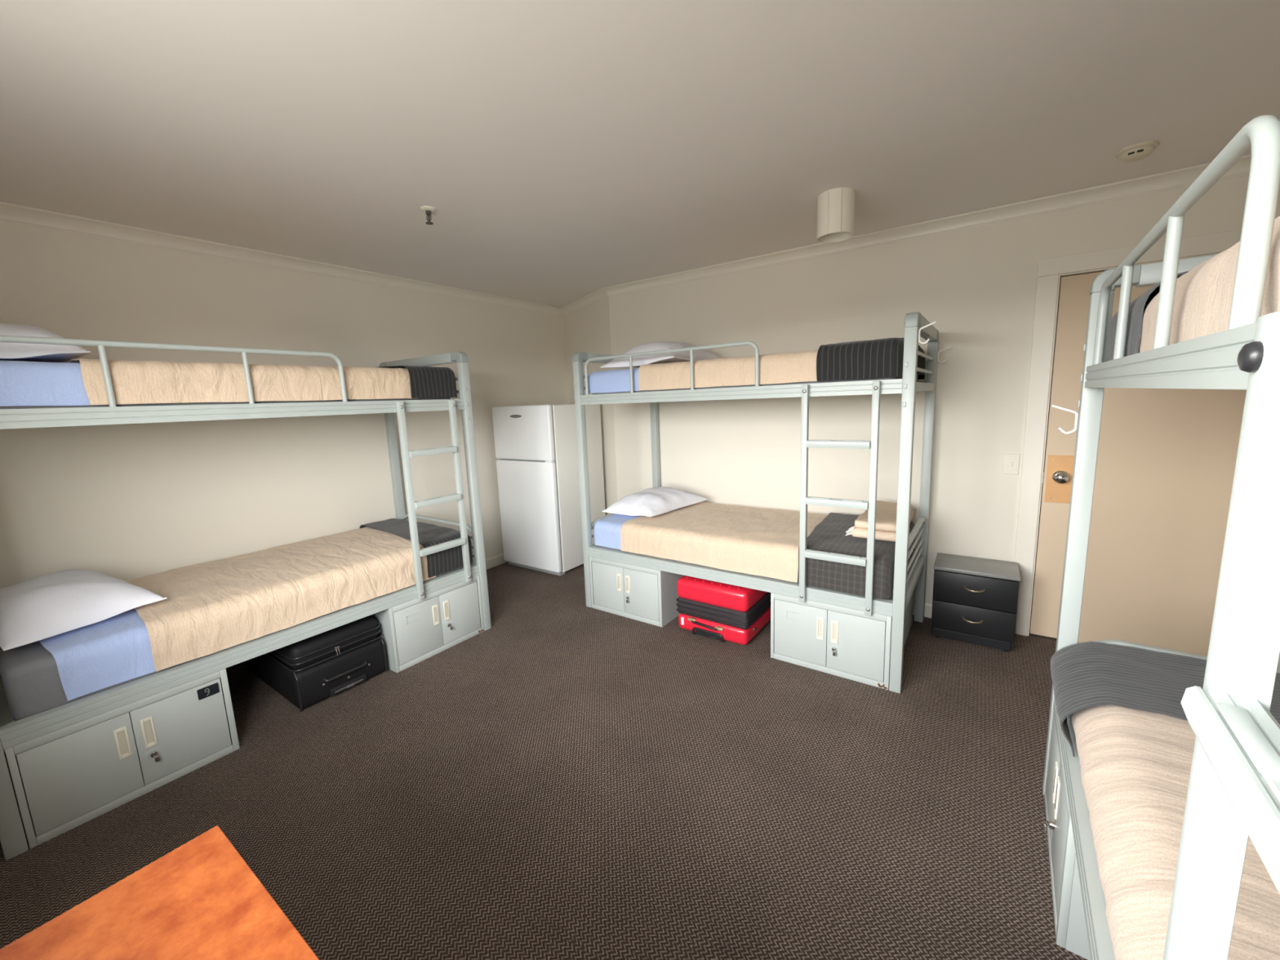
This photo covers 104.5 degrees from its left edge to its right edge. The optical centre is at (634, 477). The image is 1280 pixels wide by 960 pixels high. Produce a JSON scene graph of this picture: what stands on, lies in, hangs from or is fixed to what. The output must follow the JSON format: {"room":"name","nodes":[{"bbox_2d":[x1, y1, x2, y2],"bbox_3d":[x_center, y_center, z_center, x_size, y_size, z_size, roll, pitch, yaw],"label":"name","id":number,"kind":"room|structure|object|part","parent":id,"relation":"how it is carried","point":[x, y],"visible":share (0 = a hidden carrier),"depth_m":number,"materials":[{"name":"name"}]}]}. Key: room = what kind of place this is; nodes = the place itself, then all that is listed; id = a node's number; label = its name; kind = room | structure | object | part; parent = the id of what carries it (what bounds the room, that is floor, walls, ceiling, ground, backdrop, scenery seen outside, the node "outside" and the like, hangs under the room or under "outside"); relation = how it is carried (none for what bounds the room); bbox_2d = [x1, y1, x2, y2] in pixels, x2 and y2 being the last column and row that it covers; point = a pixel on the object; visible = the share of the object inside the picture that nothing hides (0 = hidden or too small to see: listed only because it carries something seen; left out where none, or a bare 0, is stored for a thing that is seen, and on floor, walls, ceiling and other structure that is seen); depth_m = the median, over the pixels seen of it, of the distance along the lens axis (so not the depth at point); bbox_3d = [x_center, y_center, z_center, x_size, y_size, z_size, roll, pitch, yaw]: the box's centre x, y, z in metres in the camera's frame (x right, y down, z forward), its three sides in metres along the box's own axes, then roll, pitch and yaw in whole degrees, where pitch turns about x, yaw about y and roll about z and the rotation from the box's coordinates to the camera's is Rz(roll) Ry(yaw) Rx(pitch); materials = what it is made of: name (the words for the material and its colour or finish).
{"room":"dormitory","nodes":[
{"label":"dormitory","id":0,"kind":"room"},
{"bbox_2d":[0,221,568,588],"bbox_3d":[-1.867,-0.239,3.642,0.100,2.385,4.423,4,11,35],"label":"wall","id":1,"kind":"structure","parent":0,"point":[124,502],"depth_m":2.85,"materials":[{"name":"beige paint"}]},
{"bbox_2d":[0,201,563,316],"bbox_3d":[-1.872,-1.372,3.378,0.066,0.066,4.123,4,11,35],"label":"trim","id":2,"kind":"structure","parent":1,"relation":"attached to","point":[9,212],"depth_m":2.79,"materials":[{"name":"beige paint"}]},
{"bbox_2d":[485,553,506,569],"bbox_3d":[-1.811,0.905,3.735,0.014,0.090,4.103,4,11,35],"label":"baseboard","id":3,"kind":"structure","parent":1,"relation":"attached to","point":[499,559],"depth_m":4.50,"materials":[{"name":"beige paint"}]},
{"bbox_2d":[0,561,1087,959],"bbox_3d":[0.229,1.112,2.439,5.060,0.080,4.473,4,11,35],"label":"floor","id":4,"kind":"structure","parent":0,"point":[566,779],"depth_m":1.78,"materials":[{"name":"brown carpet"}]},
{"bbox_2d":[4,668,239,848],"bbox_3d":[-2.243,1.021,2.146,0.881,0.378,0.590,4,11,35],"label":"locker","id":5,"kind":"object","parent":4,"relation":"on","point":[64,779],"visible":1,"depth_m":1.86,"materials":[{"name":"grey metal"}]},
{"bbox_3d":[-1.993,1.065,1.798,0.016,0.311,0.271,4,11,35],"label":"door","id":6,"kind":"part","parent":5,"relation":"part of","materials":[{"name":"grey metal"}]},
{"bbox_3d":[-1.926,1.002,1.868,0.005,0.120,0.034,4,11,35],"label":"handle","id":7,"kind":"part","parent":5,"relation":"part of","materials":[{"name":"beige plastic"}]},
{"bbox_3d":[-1.885,0.991,1.925,0.005,0.120,0.034,4,11,35],"label":"handle","id":8,"kind":"part","parent":5,"relation":"part of","materials":[{"name":"beige plastic"}]},
{"bbox_3d":[-1.834,1.025,2.018,0.016,0.311,0.273,4,11,35],"label":"door","id":9,"kind":"part","parent":5,"relation":"part of","materials":[{"name":"grey metal"}]},
{"bbox_3d":[-1.775,0.892,2.067,0.006,0.044,0.069,4,11,35],"label":"number plate","id":10,"kind":"part","parent":5,"relation":"part of","materials":[{"name":"black"}]},
{"bbox_2d":[0,825,319,959],"bbox_3d":[-0.445,1.020,0.508,0.900,0.740,0.375,4,11,35],"label":"table","id":11,"kind":"object","parent":4,"relation":"on","point":[201,900],"visible":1,"depth_m":0.70,"materials":[{"name":"orange wood"}]},
{"bbox_2d":[0,334,491,860],"bbox_3d":[-1.919,0.236,2.583,1.000,1.771,2.002,4,11,35],"label":"bunk bed","id":12,"kind":"object","parent":4,"relation":"on","point":[13,840],"visible":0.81,"depth_m":2.19,"materials":[{"name":"grey metal"}]},
{"bbox_3d":[-2.134,0.434,1.558,0.050,1.708,0.050,4,11,35],"label":"post","id":13,"kind":"part","parent":12,"relation":"part of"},
{"bbox_3d":[-1.908,-0.364,1.795,0.019,0.220,0.019,4,11,35],"label":"guard post","id":14,"kind":"part","parent":12,"relation":"part of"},
{"bbox_3d":[-1.780,-0.405,1.972,0.021,0.238,1.199,4,11,35],"label":"guard rail","id":15,"kind":"part","parent":12,"relation":"part of","materials":[{"name":"metal"}]},
{"bbox_2d":[0,397,449,408],"bbox_3d":[-1.970,-0.421,2.499,0.832,0.178,1.833,4,11,35],"label":"mattress","id":16,"kind":"object","parent":12,"relation":"on","point":[432,398],"visible":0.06,"depth_m":2.03,"materials":[{"name":"fabric"}]},
{"bbox_2d":[0,360,89,406],"bbox_3d":[-2.369,-0.351,1.942,0.859,0.166,0.512,4,11,35],"label":"sheet","id":17,"kind":"object","parent":16,"relation":"on","point":[22,383],"visible":0.61,"depth_m":1.69,"materials":[{"name":"blue fabric"}]},
{"bbox_2d":[0,323,90,362],"bbox_3d":[-2.424,-0.505,1.878,0.700,0.159,0.400,4,11,35],"label":"pillow","id":18,"kind":"object","parent":17,"relation":"on","point":[26,352],"visible":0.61,"depth_m":1.78,"materials":[{"name":"white fabric"}]},
{"bbox_2d":[68,358,411,404],"bbox_3d":[-1.947,-0.466,2.526,0.893,0.182,1.276,4,11,35],"label":"blanket","id":19,"kind":"object","parent":16,"relation":"on","point":[134,382],"visible":0.87,"depth_m":2.10,"materials":[{"name":"beige fabric"}]},
{"bbox_2d":[378,365,457,398],"bbox_3d":[-1.546,-0.572,3.079,0.917,0.192,0.421,4,11,35],"label":"throw blanket","id":20,"kind":"object","parent":16,"relation":"on","point":[425,382],"visible":0.41,"depth_m":2.84,"materials":[{"name":"fabric"}]},
{"bbox_2d":[0,566,463,720],"bbox_3d":[-1.923,0.596,2.649,0.850,0.211,1.833,4,11,35],"label":"mattress","id":21,"kind":"object","parent":12,"relation":"on","point":[29,673],"visible":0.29,"depth_m":1.73,"materials":[{"name":"fabric"}]},
{"bbox_2d":[39,608,155,701],"bbox_3d":[-2.300,0.659,2.125,0.874,0.196,0.512,4,11,35],"label":"sheet","id":22,"kind":"object","parent":21,"relation":"on","point":[114,650],"visible":0.39,"depth_m":1.86,"materials":[{"name":"blue fabric"}]},
{"bbox_2d":[0,568,167,650],"bbox_3d":[-2.393,0.486,2.055,0.740,0.146,0.440,2,10,27],"label":"pillow","id":23,"kind":"object","parent":22,"relation":"on","point":[43,606],"visible":1,"depth_m":1.92,"materials":[{"name":"white fabric"}]},
{"bbox_2d":[124,526,435,671],"bbox_3d":[-1.865,0.541,2.726,0.908,0.217,1.328,4,11,35],"label":"blanket","id":24,"kind":"object","parent":21,"relation":"on","point":[212,606],"visible":0.94,"depth_m":2.39,"materials":[{"name":"beige fabric"}]},
{"bbox_2d":[359,518,473,577],"bbox_3d":[-1.479,0.432,3.261,0.935,0.212,0.330,4,11,35],"label":"throw blanket","id":25,"kind":"object","parent":24,"relation":"on","point":[428,535],"visible":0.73,"depth_m":3.04,"materials":[{"name":"fabric"}]},
{"bbox_3d":[-1.591,-0.303,2.248,0.040,0.063,1.899,4,11,35],"label":"rail","id":26,"kind":"part","parent":12,"relation":"part of","materials":[{"name":"metal"}]},
{"bbox_3d":[-1.551,0.729,2.406,0.040,0.066,1.899,4,11,35],"label":"rail","id":27,"kind":"part","parent":12,"relation":"part of","materials":[{"name":"metal"}]},
{"bbox_3d":[-1.662,-0.426,2.135,0.019,0.220,0.019,4,11,35],"label":"guard post","id":28,"kind":"part","parent":12,"relation":"part of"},
{"bbox_3d":[-1.736,0.099,3.642,0.050,1.708,0.050,4,11,35],"label":"post","id":29,"kind":"part","parent":12,"relation":"part of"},
{"bbox_3d":[-1.003,0.150,3.121,0.050,1.708,0.050,4,11,35],"label":"post","id":30,"kind":"part","parent":12,"relation":"part of","materials":[{"name":"metal"}]},
{"bbox_2d":[248,615,387,711],"bbox_3d":[-1.759,0.932,2.739,0.692,0.338,0.448,4,11,35],"label":"suitcase","id":31,"kind":"object","parent":4,"relation":"on","point":[311,670],"visible":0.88,"depth_m":2.52,"materials":[{"name":"black fabric"}]},
{"bbox_3d":[-1.486,1.002,2.558,0.031,0.025,0.217,4,11,35],"label":"carry handle","id":32,"kind":"part","parent":31,"relation":"part of","materials":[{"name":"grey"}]},
{"bbox_3d":[-1.483,1.079,2.577,0.011,0.038,0.180,4,11,35],"label":"trolley handle","id":33,"kind":"part","parent":31,"relation":"part of","materials":[{"name":"black plastic"}]},
{"bbox_2d":[370,575,484,672],"bbox_3d":[-1.486,0.832,3.192,0.881,0.378,0.591,4,11,35],"label":"locker","id":34,"kind":"object","parent":4,"relation":"on","point":[415,630],"visible":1,"depth_m":2.90,"materials":[{"name":"grey metal"}]},
{"bbox_3d":[-1.235,0.875,2.846,0.016,0.311,0.276,4,11,35],"label":"door","id":35,"kind":"part","parent":34,"relation":"part of","materials":[{"name":"grey metal"}]},
{"bbox_3d":[-1.167,0.811,2.918,0.005,0.120,0.034,4,11,35],"label":"handle","id":36,"kind":"part","parent":34,"relation":"part of","materials":[{"name":"beige plastic"}]},
{"bbox_3d":[-1.125,0.801,2.976,0.005,0.120,0.034,4,11,35],"label":"handle","id":37,"kind":"part","parent":34,"relation":"part of","materials":[{"name":"beige plastic"}]},
{"bbox_3d":[-1.076,0.835,3.066,0.016,0.311,0.268,4,11,35],"label":"door","id":38,"kind":"part","parent":34,"relation":"part of","materials":[{"name":"grey metal"}]},
{"bbox_2d":[492,404,605,575],"bbox_3d":[-0.749,0.066,4.503,0.690,1.435,0.668,4,11,35],"label":"fridge","id":39,"kind":"object","parent":4,"relation":"on","point":[535,446],"visible":0.91,"depth_m":4.22,"materials":[{"name":"white"}]},
{"bbox_3d":[-0.943,-0.373,4.183,0.688,0.455,0.051,4,11,35],"label":"freezer door","id":40,"kind":"part","parent":39,"relation":"part of","materials":[{"name":"white metal"}]},
{"bbox_3d":[-0.916,0.323,4.290,0.688,0.935,0.051,4,11,35],"label":"door","id":41,"kind":"part","parent":39,"relation":"part of","materials":[{"name":"white metal"}]},
{"bbox_2d":[589,556,683,626],"bbox_3d":[0.176,0.697,3.647,0.590,0.378,0.881,4,11,36],"label":"locker","id":42,"kind":"object","parent":4,"relation":"on","point":[643,594],"visible":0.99,"depth_m":3.28,"materials":[{"name":"grey metal"}]},
{"bbox_3d":[-0.176,0.748,3.404,0.271,0.311,0.016,4,11,36],"label":"door","id":43,"kind":"part","parent":42,"relation":"part of","materials":[{"name":"grey metal"}]},
{"bbox_3d":[-0.100,0.707,3.328,0.034,0.120,0.005,4,11,36],"label":"handle","id":44,"kind":"part","parent":42,"relation":"part of","materials":[{"name":"beige plastic"}]},
{"bbox_3d":[-0.041,0.711,3.286,0.034,0.120,0.005,4,11,36],"label":"handle","id":45,"kind":"part","parent":42,"relation":"part of","materials":[{"name":"beige plastic"}]},
{"bbox_3d":[0.047,0.764,3.244,0.273,0.311,0.016,4,11,36],"label":"door","id":46,"kind":"part","parent":42,"relation":"part of","materials":[{"name":"grey metal"}]},
{"bbox_2d":[676,575,770,644],"bbox_3d":[0.643,0.759,3.219,0.481,0.350,0.717,4,11,36],"label":"suitcase","id":47,"kind":"object","parent":4,"relation":"on","point":[714,610],"visible":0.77,"depth_m":2.94,"materials":[{"name":"red"}]},
{"bbox_3d":[0.353,0.870,3.029,0.052,0.018,0.024,4,11,36],"label":"handle mount","id":48,"kind":"part","parent":47,"relation":"part of","materials":[{"name":"gold metal"}]},
{"bbox_3d":[0.426,0.883,2.974,0.186,0.034,0.036,4,11,36],"label":"carry handle","id":49,"kind":"part","parent":47,"relation":"part of","materials":[{"name":"black plastic"}]},
{"bbox_3d":[0.441,0.943,2.981,0.210,0.046,0.018,4,11,36],"label":"trolley handle","id":50,"kind":"part","parent":47,"relation":"part of","materials":[{"name":"black plastic"}]},
{"bbox_3d":[0.502,0.893,2.924,0.052,0.018,0.024,4,11,36],"label":"handle mount","id":51,"kind":"part","parent":47,"relation":"part of","materials":[{"name":"gold metal"}]},
{"bbox_2d":[572,311,938,693],"bbox_3d":[0.698,0.042,3.189,2.002,1.771,1.000,4,11,36],"label":"bunk bed","id":52,"kind":"object","parent":4,"relation":"on","point":[910,566],"visible":0.82,"depth_m":2.54,"materials":[{"name":"grey metal"}]},
{"bbox_3d":[-0.342,0.079,3.419,0.050,1.708,0.050,4,11,36],"label":"post","id":53,"kind":"part","parent":52,"relation":"part of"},
{"bbox_3d":[-0.016,-0.630,3.051,0.019,0.220,0.019,4,11,36],"label":"guard post","id":54,"kind":"part","parent":52,"relation":"part of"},
{"bbox_3d":[0.184,-0.052,4.138,0.050,1.708,0.050,4,11,36],"label":"post","id":55,"kind":"part","parent":52,"relation":"part of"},
{"bbox_3d":[0.163,-0.626,2.921,1.199,0.238,0.022,4,11,36],"label":"guard rail","id":56,"kind":"part","parent":52,"relation":"part of","materials":[{"name":"metal"}]},
{"bbox_3d":[0.327,-0.606,2.804,0.019,0.220,0.019,4,11,36],"label":"guard post","id":57,"kind":"part","parent":52,"relation":"part of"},
{"bbox_2d":[598,545,796,582],"bbox_3d":[0.723,0.407,3.263,1.833,0.196,0.850,4,11,36],"label":"mattress","id":58,"kind":"object","parent":52,"relation":"on","point":[598,545],"visible":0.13,"depth_m":3.13,"materials":[{"name":"fabric"}]},
{"bbox_2d":[594,513,640,549],"bbox_3d":[0.117,0.333,3.693,0.400,0.179,0.873,4,11,36],"label":"sheet","id":59,"kind":"object","parent":58,"relation":"on","point":[606,530],"visible":0.33,"depth_m":3.40,"materials":[{"name":"blue fabric"}]},
{"bbox_2d":[601,486,708,516],"bbox_3d":[0.164,0.157,3.659,0.460,0.141,0.680,6,12,42],"label":"pillow","id":60,"kind":"object","parent":59,"relation":"on","point":[649,502],"visible":1,"depth_m":3.51,"materials":[{"name":"white fabric"}]},
{"bbox_2d":[620,502,827,582],"bbox_3d":[0.675,0.362,3.290,1.244,0.203,0.909,4,11,36],"label":"blanket","id":61,"kind":"object","parent":58,"relation":"on","point":[757,541],"visible":0.91,"depth_m":3.02,"materials":[{"name":"beige fabric"}]},
{"bbox_2d":[797,512,915,599],"bbox_3d":[1.279,0.402,2.855,0.501,0.212,0.935,4,11,36],"label":"throw blanket","id":62,"kind":"object","parent":58,"relation":"on","point":[829,535],"visible":0.54,"depth_m":2.51,"materials":[{"name":"fabric"}]},
{"bbox_2d":[845,500,913,542],"bbox_3d":[1.402,0.239,2.818,0.264,0.105,0.611,4,11,36],"label":"folded towel","id":63,"kind":"object","parent":62,"relation":"on","point":[886,512],"visible":0.77,"depth_m":2.62,"materials":[{"name":"white fabric"}]},
{"bbox_3d":[0.465,0.572,2.918,1.899,0.066,0.040,4,11,36],"label":"rail","id":64,"kind":"part","parent":52,"relation":"part of","materials":[{"name":"metal"}]},
{"bbox_3d":[0.425,-0.460,2.759,1.899,0.063,0.040,4,11,36],"label":"rail","id":65,"kind":"part","parent":52,"relation":"part of","materials":[{"name":"metal"}]},
{"bbox_2d":[592,374,918,394],"bbox_3d":[0.689,-0.613,3.114,1.833,0.168,0.832,4,11,36],"label":"mattress","id":66,"kind":"object","parent":52,"relation":"on","point":[897,377],"visible":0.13,"depth_m":2.60,"materials":[{"name":"fabric"}]},
{"bbox_2d":[587,368,641,393],"bbox_3d":[0.161,-0.680,3.487,0.592,0.155,0.858,4,11,36],"label":"sheet","id":67,"kind":"object","parent":66,"relation":"on","point":[613,380],"visible":0.44,"depth_m":3.19,"materials":[{"name":"blue fabric"}]},
{"bbox_2d":[600,341,720,368],"bbox_3d":[0.222,-0.844,3.434,0.580,0.167,0.740,4,11,36],"label":"pillow","id":68,"kind":"object","parent":67,"relation":"on","point":[704,354],"visible":0.52,"depth_m":3.20,"materials":[{"name":"white fabric"}]},
{"bbox_2d":[638,349,825,391],"bbox_3d":[0.737,-0.648,3.071,1.207,0.172,0.891,4,11,36],"label":"blanket","id":69,"kind":"object","parent":66,"relation":"on","point":[798,366],"visible":0.8,"depth_m":2.69,"materials":[{"name":"beige fabric"}]},
{"bbox_2d":[816,337,925,381],"bbox_3d":[1.302,-0.623,2.662,0.373,0.201,0.919,4,11,36],"label":"throw blanket","id":70,"kind":"object","parent":66,"relation":"on","point":[879,357],"visible":0.78,"depth_m":2.30,"materials":[{"name":"fabric"}]},
{"bbox_3d":[1.239,0.192,2.283,0.050,1.708,0.050,4,11,36],"label":"post","id":71,"kind":"part","parent":52,"relation":"part of","materials":[{"name":"metal"}]},
{"bbox_3d":[1.519,0.567,2.710,0.038,0.054,0.849,4,11,36],"label":"rail","id":72,"kind":"part","parent":52,"relation":"part of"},
{"bbox_3d":[1.479,-0.464,2.552,0.038,0.043,0.849,4,11,36],"label":"rail","id":73,"kind":"part","parent":52,"relation":"part of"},
{"bbox_3d":[1.765,0.061,3.002,0.050,1.708,0.050,4,11,36],"label":"post","id":74,"kind":"part","parent":52,"relation":"part of","materials":[{"name":"metal"}]},
{"bbox_2d":[918,321,936,344],"bbox_3d":[1.255,-0.617,2.124,0.064,0.091,0.008,4,11,36],"label":"coat hook","id":75,"kind":"object","parent":52,"relation":"attached to","point":[934,322],"visible":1,"depth_m":2.13,"materials":[{"name":"white metal"}]},
{"bbox_2d":[937,346,951,363],"bbox_3d":[1.783,-0.704,2.850,0.064,0.091,0.008,4,11,36],"label":"coat hook","id":76,"kind":"object","parent":52,"relation":"attached to","point":[949,346],"visible":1,"depth_m":2.86,"materials":[{"name":"white metal"}]},
{"bbox_2d":[770,590,914,689],"bbox_3d":[1.233,0.773,2.887,0.590,0.378,0.881,4,11,36],"label":"locker","id":77,"kind":"object","parent":4,"relation":"on","point":[845,642],"visible":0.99,"depth_m":2.54,"materials":[{"name":"grey metal"}]},
{"bbox_3d":[0.884,0.824,2.642,0.276,0.311,0.016,4,11,36],"label":"door","id":78,"kind":"part","parent":77,"relation":"part of","materials":[{"name":"grey metal"}]},
{"bbox_3d":[0.962,0.783,2.565,0.034,0.120,0.005,4,11,36],"label":"handle","id":79,"kind":"part","parent":77,"relation":"part of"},
{"bbox_3d":[1.021,0.787,2.523,0.034,0.120,0.005,4,11,36],"label":"handle","id":80,"kind":"part","parent":77,"relation":"part of","materials":[{"name":"beige plastic"}]},
{"bbox_3d":[1.107,0.840,2.482,0.268,0.311,0.016,4,11,36],"label":"door","id":81,"kind":"part","parent":77,"relation":"part of","materials":[{"name":"grey metal"}]},
{"bbox_2d":[930,552,1020,651],"bbox_3d":[1.954,0.718,2.858,0.394,0.439,0.314,4,11,35],"label":"nightstand","id":82,"kind":"object","parent":4,"relation":"on","point":[975,600],"visible":1,"depth_m":2.76,"materials":[{"name":"black laminate"}]},
{"bbox_3d":[1.878,0.799,2.752,0.098,0.020,0.031,4,11,35],"label":"drawer handle","id":83,"kind":"part","parent":82,"relation":"part of","materials":[{"name":"gold metal"}]},
{"bbox_3d":[1.889,0.802,2.771,0.384,0.166,0.016,4,11,35],"label":"drawer","id":84,"kind":"part","parent":82,"relation":"part of","materials":[{"name":"black laminate"}]},
{"bbox_3d":[1.871,0.621,2.725,0.098,0.020,0.031,4,11,35],"label":"drawer handle","id":85,"kind":"part","parent":82,"relation":"part of","materials":[{"name":"gold metal"}]},
{"bbox_3d":[1.882,0.629,2.744,0.384,0.172,0.016,4,11,35],"label":"drawer","id":86,"kind":"part","parent":82,"relation":"part of","materials":[{"name":"black laminate"}]},
{"bbox_3d":[1.954,0.508,2.836,0.394,0.018,0.289,4,11,35],"label":"panel","id":87,"kind":"part","parent":82,"relation":"part of","materials":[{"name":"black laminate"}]},
{"bbox_2d":[1043,699,1090,959],"bbox_3d":[1.599,1.011,1.244,0.881,0.378,0.590,4,11,37],"label":"locker","id":88,"kind":"object","parent":4,"relation":"on","point":[1071,934],"visible":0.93,"depth_m":1.31,"materials":[{"name":"grey metal"}]},
{"bbox_3d":[1.358,0.966,1.597,0.016,0.311,0.271,4,11,37],"label":"door","id":89,"kind":"part","parent":88,"relation":"part of","materials":[{"name":"grey metal"}]},
{"bbox_3d":[1.286,0.932,1.514,0.005,0.120,0.034,4,11,37],"label":"handle","id":90,"kind":"part","parent":88,"relation":"part of","materials":[{"name":"beige plastic"}]},
{"bbox_3d":[1.243,0.942,1.457,0.005,0.120,0.034,4,11,37],"label":"handle","id":91,"kind":"part","parent":88,"relation":"part of","materials":[{"name":"beige plastic"}]},
{"bbox_3d":[1.194,1.006,1.381,0.016,0.311,0.273,4,11,37],"label":"door","id":92,"kind":"part","parent":88,"relation":"part of","materials":[{"name":"grey metal"}]},
{"bbox_2d":[1042,115,1279,959],"bbox_3d":[1.210,0.419,0.604,1.000,1.771,2.002,4,11,37],"label":"bunk bed","id":93,"kind":"object","parent":4,"relation":"on","point":[1233,793],"visible":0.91,"depth_m":0.44,"materials":[{"name":"grey metal"}]},
{"bbox_2d":[1051,404,1078,434],"bbox_3d":[1.387,-0.186,1.599,0.068,0.096,0.008,4,11,36],"label":"coat hook","id":94,"kind":"object","parent":93,"relation":"attached to","point":[1076,413],"visible":1,"depth_m":1.59,"materials":[{"name":"white metal"}]},
{"bbox_3d":[1.451,0.284,1.633,0.050,1.708,0.050,4,11,37],"label":"post","id":95,"kind":"part","parent":93,"relation":"part of","materials":[{"name":"metal"}]},
{"bbox_3d":[0.884,0.861,0.932,0.040,0.066,1.899,4,11,37],"label":"rail","id":96,"kind":"part","parent":93,"relation":"part of","materials":[{"name":"metal"}]},
{"bbox_3d":[1.161,-0.388,1.176,0.019,0.220,0.019,4,11,37],"label":"guard post","id":97,"kind":"part","parent":93,"relation":"part of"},
{"bbox_3d":[0.907,-0.327,0.842,0.019,0.220,0.019,4,11,37],"label":"guard post","id":98,"kind":"part","parent":93,"relation":"part of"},
{"bbox_3d":[0.844,-0.172,0.773,0.040,0.063,1.899,4,11,37],"label":"rail","id":99,"kind":"part","parent":93,"relation":"part of","materials":[{"name":"metal"}]},
{"bbox_3d":[1.028,-0.365,1.000,0.021,0.238,1.199,4,11,37],"label":"guard rail","id":100,"kind":"part","parent":93,"relation":"part of","materials":[{"name":"metal"}]},
{"bbox_3d":[1.243,0.799,0.650,0.850,0.174,1.833,4,11,37],"label":"mattress","id":101,"kind":"object","parent":93,"relation":"on","visible":0},
{"bbox_2d":[1050,641,1279,756],"bbox_3d":[1.660,0.649,1.220,0.972,0.190,0.452,4,11,37],"label":"throw blanket","id":102,"kind":"object","parent":101,"relation":"on","point":[1086,674],"visible":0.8,"depth_m":1.38,"materials":[{"name":"fabric"}]},
{"bbox_2d":[1071,704,1279,959],"bbox_3d":[1.137,0.786,0.521,0.922,0.172,1.494,4,11,37],"label":"blanket","id":103,"kind":"object","parent":101,"relation":"on","point":[1135,765],"visible":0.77,"depth_m":0.94,"materials":[{"name":"beige fabric"}]},
{"bbox_3d":[1.216,-0.225,0.484,0.818,0.158,1.833,4,11,37],"label":"mattress","id":104,"kind":"object","parent":93,"relation":"on","visible":0},
{"bbox_2d":[1106,271,1188,360],"bbox_3d":[1.619,-0.376,1.010,0.906,0.193,0.530,4,11,37],"label":"throw blanket","id":105,"kind":"object","parent":104,"relation":"on","point":[1137,307],"visible":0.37,"depth_m":1.16,"materials":[{"name":"fabric"}]},
{"bbox_2d":[1137,216,1279,353],"bbox_3d":[1.090,-0.247,0.317,0.896,0.188,1.413,4,11,37],"label":"blanket","id":106,"kind":"object","parent":104,"relation":"on","point":[1203,295],"visible":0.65,"depth_m":0.75,"materials":[{"name":"beige fabric"}]},
{"bbox_2d":[563,297,617,515],"bbox_3d":[-0.402,-0.483,4.862,0.125,2.385,1.061,-7,10,-28],"label":"wall","id":107,"kind":"structure","parent":0,"point":[586,329],"depth_m":4.57,"materials":[{"name":"beige paint"}]},
{"bbox_2d":[560,288,608,315],"bbox_3d":[-0.496,-1.615,4.615,0.066,0.066,1.012,-7,10,-30],"label":"trim","id":108,"kind":"structure","parent":107,"relation":"attached to","point":[601,294],"depth_m":4.55,"materials":[{"name":"beige paint"}]},
{"bbox_2d":[0,0,1279,307],"bbox_3d":[0.135,-1.323,2.066,5.060,0.080,4.473,4,11,35],"label":"ceiling","id":109,"kind":"structure","parent":0,"point":[563,152],"depth_m":1.66,"materials":[{"name":"white paint"}]},
{"bbox_2d":[419,205,435,224],"bbox_3d":[-0.986,-1.252,2.380,0.072,0.068,0.072,4,11,35],"label":"sprinkler","id":110,"kind":"object","parent":109,"relation":"attached to","point":[428,210],"visible":1,"depth_m":2.37,"materials":[{"name":"beige"}]},
{"bbox_2d":[817,186,855,243],"bbox_3d":[0.981,-1.269,2.412,0.170,0.195,0.173,4,11,35],"label":"ceiling light","id":111,"kind":"object","parent":109,"relation":"attached to","point":[835,206],"visible":1,"depth_m":2.35,"materials":[{"name":"beige"}]},
{"bbox_2d":[1115,140,1159,162],"bbox_3d":[2.071,-1.333,2.045,0.128,0.040,0.128,4,11,35],"label":"smoke detector","id":112,"kind":"object","parent":109,"relation":"attached to","point":[1138,151],"visible":1,"depth_m":2.02,"materials":[{"name":"beige plastic"}]},
{"bbox_2d":[608,174,1279,604],"bbox_3d":[1.519,-0.314,3.276,4.053,2.385,0.100,4,11,35],"label":"wall","id":113,"kind":"structure","parent":0,"point":[978,285],"depth_m":3.11,"materials":[{"name":"beige paint"}]},
{"bbox_2d":[912,600,932,617],"bbox_3d":[1.043,0.794,3.740,2.868,0.090,0.014,4,11,35],"label":"baseboard","id":114,"kind":"structure","parent":113,"relation":"attached to","point":[927,606],"depth_m":3.16,"materials":[{"name":"beige paint"}]},
{"bbox_2d":[602,154,1251,297],"bbox_3d":[1.380,-1.450,3.064,3.966,0.066,0.066,4,11,35],"label":"trim","id":115,"kind":"structure","parent":113,"relation":"attached to","point":[1184,177],"depth_m":2.76,"materials":[{"name":"beige paint"}]},
{"bbox_2d":[1001,453,1019,474],"bbox_3d":[2.137,-0.074,2.812,0.075,0.118,0.014,4,11,35],"label":"light switch","id":116,"kind":"object","parent":113,"relation":"attached to","point":[1011,462],"visible":1,"depth_m":2.81,"materials":[{"name":"beige plastic"}]},
{"bbox_2d":[1029,271,1246,656],"bbox_3d":[2.626,-0.040,2.472,0.900,1.980,0.118,4,11,35],"label":"door","id":117,"kind":"structure","parent":113,"relation":"in","point":[1166,458],"depth_m":2.55,"materials":[{"name":"beige paint"}]},
{"bbox_3d":[2.361,0.014,2.688,0.194,0.262,0.006,4,11,35],"label":"lock plate","id":118,"kind":"part","parent":117,"relation":"part of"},
{"bbox_3d":[2.306,0.003,2.676,0.072,0.072,0.072,4,11,35],"label":"knob","id":119,"kind":"part","parent":117,"relation":"part of","materials":[{"name":"silver metal"}]},
{"bbox_2d":[1013,228,1279,669],"bbox_3d":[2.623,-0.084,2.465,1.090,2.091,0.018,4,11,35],"label":"trim","id":120,"kind":"structure","parent":113,"relation":"attached to","point":[1049,269],"depth_m":2.67,"materials":[{"name":"beige paint"}]}
]}

